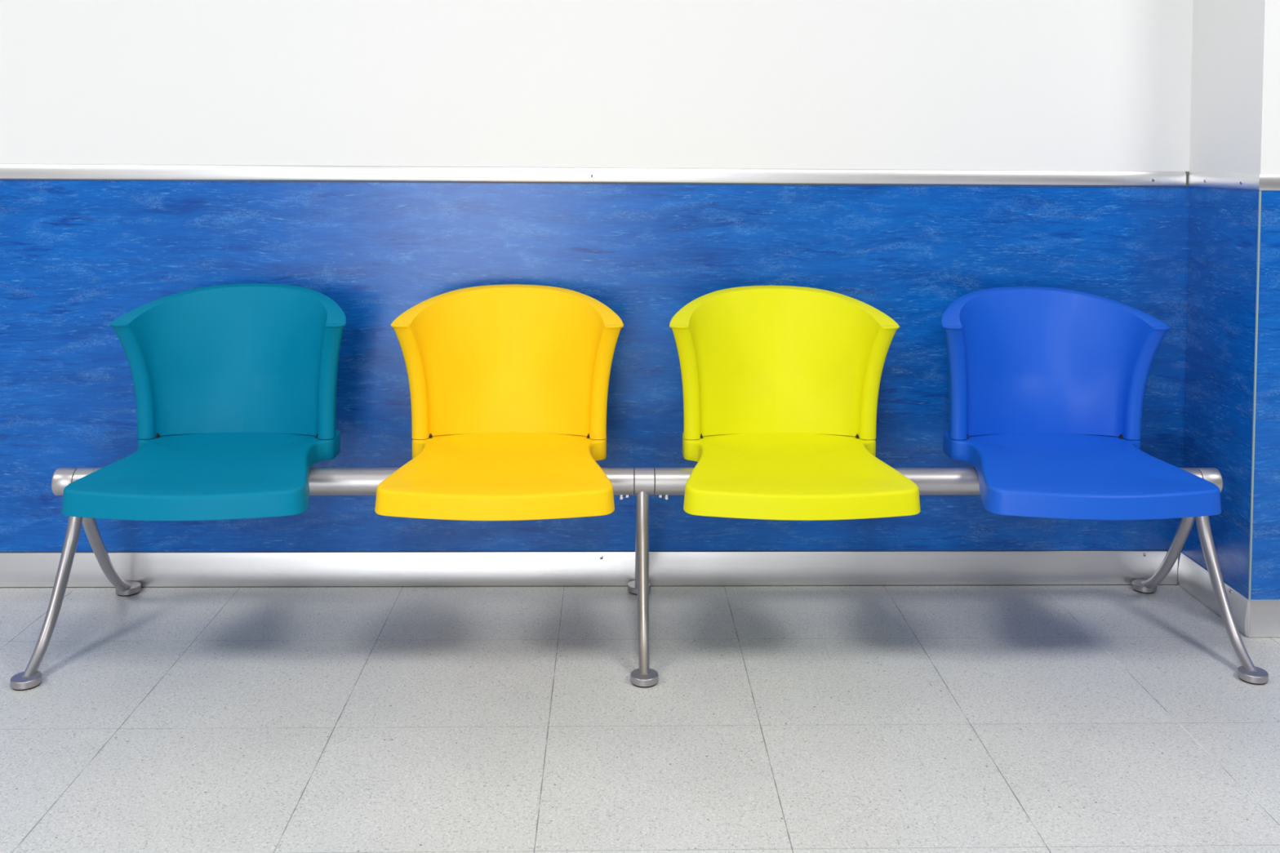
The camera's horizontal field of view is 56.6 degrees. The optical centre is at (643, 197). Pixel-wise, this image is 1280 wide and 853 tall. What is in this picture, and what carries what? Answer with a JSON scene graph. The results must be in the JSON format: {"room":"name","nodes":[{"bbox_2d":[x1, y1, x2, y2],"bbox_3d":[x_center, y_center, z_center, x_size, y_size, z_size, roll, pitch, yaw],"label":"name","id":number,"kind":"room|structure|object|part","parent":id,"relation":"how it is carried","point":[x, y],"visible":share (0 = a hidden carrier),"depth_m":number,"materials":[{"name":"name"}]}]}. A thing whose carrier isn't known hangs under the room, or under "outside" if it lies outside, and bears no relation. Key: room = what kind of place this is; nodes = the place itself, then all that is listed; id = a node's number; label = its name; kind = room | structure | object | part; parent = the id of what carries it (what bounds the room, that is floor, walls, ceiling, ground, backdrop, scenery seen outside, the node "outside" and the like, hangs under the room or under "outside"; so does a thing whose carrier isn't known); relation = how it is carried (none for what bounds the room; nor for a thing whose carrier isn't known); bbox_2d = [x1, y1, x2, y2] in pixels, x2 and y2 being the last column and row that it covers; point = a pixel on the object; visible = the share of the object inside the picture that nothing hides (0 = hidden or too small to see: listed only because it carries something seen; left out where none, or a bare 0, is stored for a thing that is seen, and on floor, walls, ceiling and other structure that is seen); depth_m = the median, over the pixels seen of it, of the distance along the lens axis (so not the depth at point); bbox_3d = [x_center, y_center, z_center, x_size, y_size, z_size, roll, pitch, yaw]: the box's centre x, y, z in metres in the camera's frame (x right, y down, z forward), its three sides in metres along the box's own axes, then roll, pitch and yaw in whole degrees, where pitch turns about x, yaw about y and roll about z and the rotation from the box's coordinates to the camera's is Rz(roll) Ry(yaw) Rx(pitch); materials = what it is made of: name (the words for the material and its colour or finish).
{"room":"hospital interior","nodes":[
{"label":"hospital interior","id":0,"kind":"room"},
{"bbox_2d":[0,0,1193,557],"bbox_3d":[-1.058,-0.414,2.990,4.836,2.750,0.200,0,2,-1],"label":"wall","id":1,"kind":"structure","parent":0,"point":[1017,85],"depth_m":2.93,"materials":[{"name":"white paint"}]},
{"bbox_2d":[0,550,1168,552],"bbox_3d":[-1.064,0.876,2.937,4.836,0.002,0.002,0,2,-1],"label":"trim","id":2,"kind":"structure","parent":1,"relation":"attached to","point":[804,550],"depth_m":2.96,"materials":[{"name":"silver metal"}]},
{"bbox_2d":[0,551,1179,587],"bbox_3d":[-1.066,0.920,2.936,4.832,0.084,0.009,0,2,-1],"label":"baseboard","id":3,"kind":"structure","parent":1,"relation":"attached to","point":[17,570],"depth_m":2.96,"materials":[{"name":"metal"}]},
{"bbox_2d":[0,163,1187,187],"bbox_3d":[-1.063,-0.061,2.900,4.825,0.037,0.006,0,2,-1],"label":"trim","id":4,"kind":"structure","parent":1,"relation":"attached to","point":[7,171],"depth_m":2.92,"materials":[{"name":"metal"}]},
{"bbox_2d":[66,584,1177,587],"bbox_3d":[-1.067,0.963,2.939,4.830,0.001,0.005,0,2,-1],"label":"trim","id":5,"kind":"structure","parent":1,"relation":"attached to","point":[1065,584],"depth_m":2.96,"materials":[{"name":"silver metal"}]},
{"bbox_2d":[1179,186,1189,521],"bbox_3d":[1.355,0.432,2.983,0.002,0.921,0.002,0,2,-1],"label":"trim","id":6,"kind":"structure","parent":1,"relation":"attached to","point":[1188,186],"depth_m":2.98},
{"bbox_2d":[1185,171,1189,186],"bbox_3d":[1.354,-0.046,2.964,0.010,0.036,0.004,0,2,-1],"label":"trim","id":7,"kind":"structure","parent":1,"relation":"attached to","point":[1186,172],"depth_m":2.96,"materials":[{"name":"silver metal"}]},
{"bbox_2d":[0,584,1279,852],"bbox_3d":[-0.015,1.120,0.297,7.000,0.100,5.850,0,2,-1],"label":"floor","id":8,"kind":"structure","parent":0,"point":[974,718],"depth_m":2.25,"materials":[{"name":"grey tile"}]},
{"bbox_2d":[10,467,1268,690],"bbox_3d":[0.000,0.794,2.672,2.604,0.374,0.561,0,2,-1],"label":"frame","id":9,"kind":"object","parent":8,"relation":"on","point":[642,482],"visible":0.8,"depth_m":2.63,"materials":[{"name":"silver metal"}]},
{"bbox_3d":[-1.246,0.803,2.515,0.029,0.346,0.263,0,2,-1],"label":"leg","id":10,"kind":"part","parent":9,"relation":"part of","materials":[{"name":"silver metal"}]},
{"bbox_3d":[-1.252,0.794,2.765,0.029,0.346,0.263,0,2,-1],"label":"leg","id":11,"kind":"part","parent":9,"relation":"part of","materials":[{"name":"silver metal"}]},
{"bbox_2d":[62,283,346,520],"bbox_3d":[-0.913,0.416,2.570,0.515,0.401,0.555,0,2,-5],"label":"chair","id":12,"kind":"object","parent":9,"relation":"on","point":[235,385],"visible":1,"depth_m":2.70,"materials":[{"name":"teal plastic"}]},
{"bbox_3d":[-0.918,0.581,2.540,0.479,0.073,0.482,0,2,-1],"label":"seat","id":13,"kind":"part","parent":12,"relation":"part of","materials":[{"name":"teal plastic"}]},
{"bbox_3d":[-0.921,0.376,2.727,0.516,0.333,0.237,0,2,-1],"label":"backrest","id":14,"kind":"part","parent":12,"relation":"part of","materials":[{"name":"teal plastic"}]},
{"bbox_2d":[374,284,623,520],"bbox_3d":[-0.306,0.419,2.586,0.515,0.401,0.555,0,2,2],"label":"chair","id":15,"kind":"object","parent":9,"relation":"on","point":[508,384],"visible":1,"depth_m":2.72,"materials":[{"name":"yellow plastic"}]},
{"bbox_3d":[-0.302,0.585,2.556,0.479,0.073,0.482,0,2,-1],"label":"seat","id":16,"kind":"part","parent":15,"relation":"part of","materials":[{"name":"yellow plastic"}]},
{"bbox_3d":[-0.306,0.379,2.743,0.516,0.333,0.237,0,2,-1],"label":"backrest","id":17,"kind":"part","parent":15,"relation":"part of","materials":[{"name":"yellow plastic"}]},
{"bbox_3d":[-0.007,0.801,2.798,0.029,0.346,0.263,0,2,-1],"label":"leg","id":18,"kind":"part","parent":9,"relation":"part of","materials":[{"name":"silver metal"}]},
{"bbox_3d":[-0.001,0.811,2.548,0.029,0.346,0.263,0,2,-1],"label":"leg","id":19,"kind":"part","parent":9,"relation":"part of","materials":[{"name":"silver metal"}]},
{"bbox_2d":[669,284,920,520],"bbox_3d":[0.320,0.423,2.602,0.515,0.401,0.555,0,2,-5],"label":"chair","id":20,"kind":"object","parent":9,"relation":"on","point":[780,384],"visible":1,"depth_m":2.73,"materials":[{"name":"yellow plastic"}]},
{"bbox_3d":[0.312,0.383,2.759,0.516,0.333,0.237,0,2,-1],"label":"backrest","id":21,"kind":"part","parent":20,"relation":"part of","materials":[{"name":"yellow plastic"}]},
{"bbox_3d":[0.315,0.589,2.572,0.479,0.073,0.482,0,2,-1],"label":"seat","id":22,"kind":"part","parent":20,"relation":"part of","materials":[{"name":"yellow plastic"}]},
{"bbox_2d":[941,286,1221,519],"bbox_3d":[0.933,0.427,2.618,0.515,0.401,0.555,0,2,-5],"label":"chair","id":23,"kind":"object","parent":9,"relation":"on","point":[1046,385],"visible":1,"depth_m":2.75,"materials":[{"name":"blue plastic"}]},
{"bbox_3d":[0.925,0.387,2.775,0.516,0.333,0.237,0,2,-1],"label":"backrest","id":24,"kind":"part","parent":23,"relation":"part of","materials":[{"name":"blue plastic"}]},
{"bbox_3d":[0.929,0.592,2.588,0.479,0.073,0.482,0,2,-1],"label":"seat","id":25,"kind":"part","parent":23,"relation":"part of","materials":[{"name":"blue plastic"}]},
{"bbox_3d":[1.251,0.809,2.830,0.029,0.346,0.263,0,2,-1],"label":"leg","id":26,"kind":"part","parent":9,"relation":"part of","materials":[{"name":"silver metal"}]},
{"bbox_3d":[1.258,0.818,2.580,0.029,0.346,0.263,0,2,-1],"label":"leg","id":27,"kind":"part","parent":9,"relation":"part of","materials":[{"name":"silver metal"}]},
{"bbox_2d":[1179,0,1279,637],"bbox_3d":[2.345,-0.388,2.915,1.964,2.750,0.527,0,2,-1],"label":"wall pier","id":28,"kind":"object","parent":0,"point":[1235,110],"visible":0.57,"depth_m":2.74,"materials":[{"name":"white paint"}]},
{"bbox_2d":[1177,552,1248,636],"bbox_3d":[1.353,0.941,2.834,0.009,0.084,0.317,0,2,-1],"label":"baseboard","id":29,"kind":"structure","parent":28,"relation":"attached to","point":[1193,578],"depth_m":2.85,"materials":[{"name":"metal"}]},
{"bbox_2d":[1186,171,1263,190],"bbox_3d":[1.363,-0.040,2.797,0.010,0.037,0.329,0,2,-1],"label":"trim","id":30,"kind":"structure","parent":28,"relation":"attached to","point":[1251,181],"depth_m":2.77,"materials":[{"name":"metal"}]},
{"bbox_2d":[1248,190,1261,599],"bbox_3d":[1.365,0.445,2.657,0.004,0.921,0.004,0,2,-1],"label":"trim","id":31,"kind":"structure","parent":28,"relation":"attached to","point":[1260,191],"depth_m":2.66,"materials":[{"name":"silver metal"}]},
{"bbox_2d":[1248,600,1279,637],"bbox_3d":[2.343,0.953,2.697,1.965,0.084,0.009,0,2,-1],"label":"baseboard","id":32,"kind":"structure","parent":28,"relation":"attached to","point":[1264,615],"depth_m":2.67,"materials":[{"name":"metal"}]},
{"bbox_2d":[1262,173,1279,191],"bbox_3d":[2.352,-0.028,2.661,1.960,0.037,0.006,0,2,-1],"label":"trim","id":33,"kind":"structure","parent":28,"relation":"attached to","point":[1271,181],"depth_m":2.63,"materials":[{"name":"metal"}]}
]}

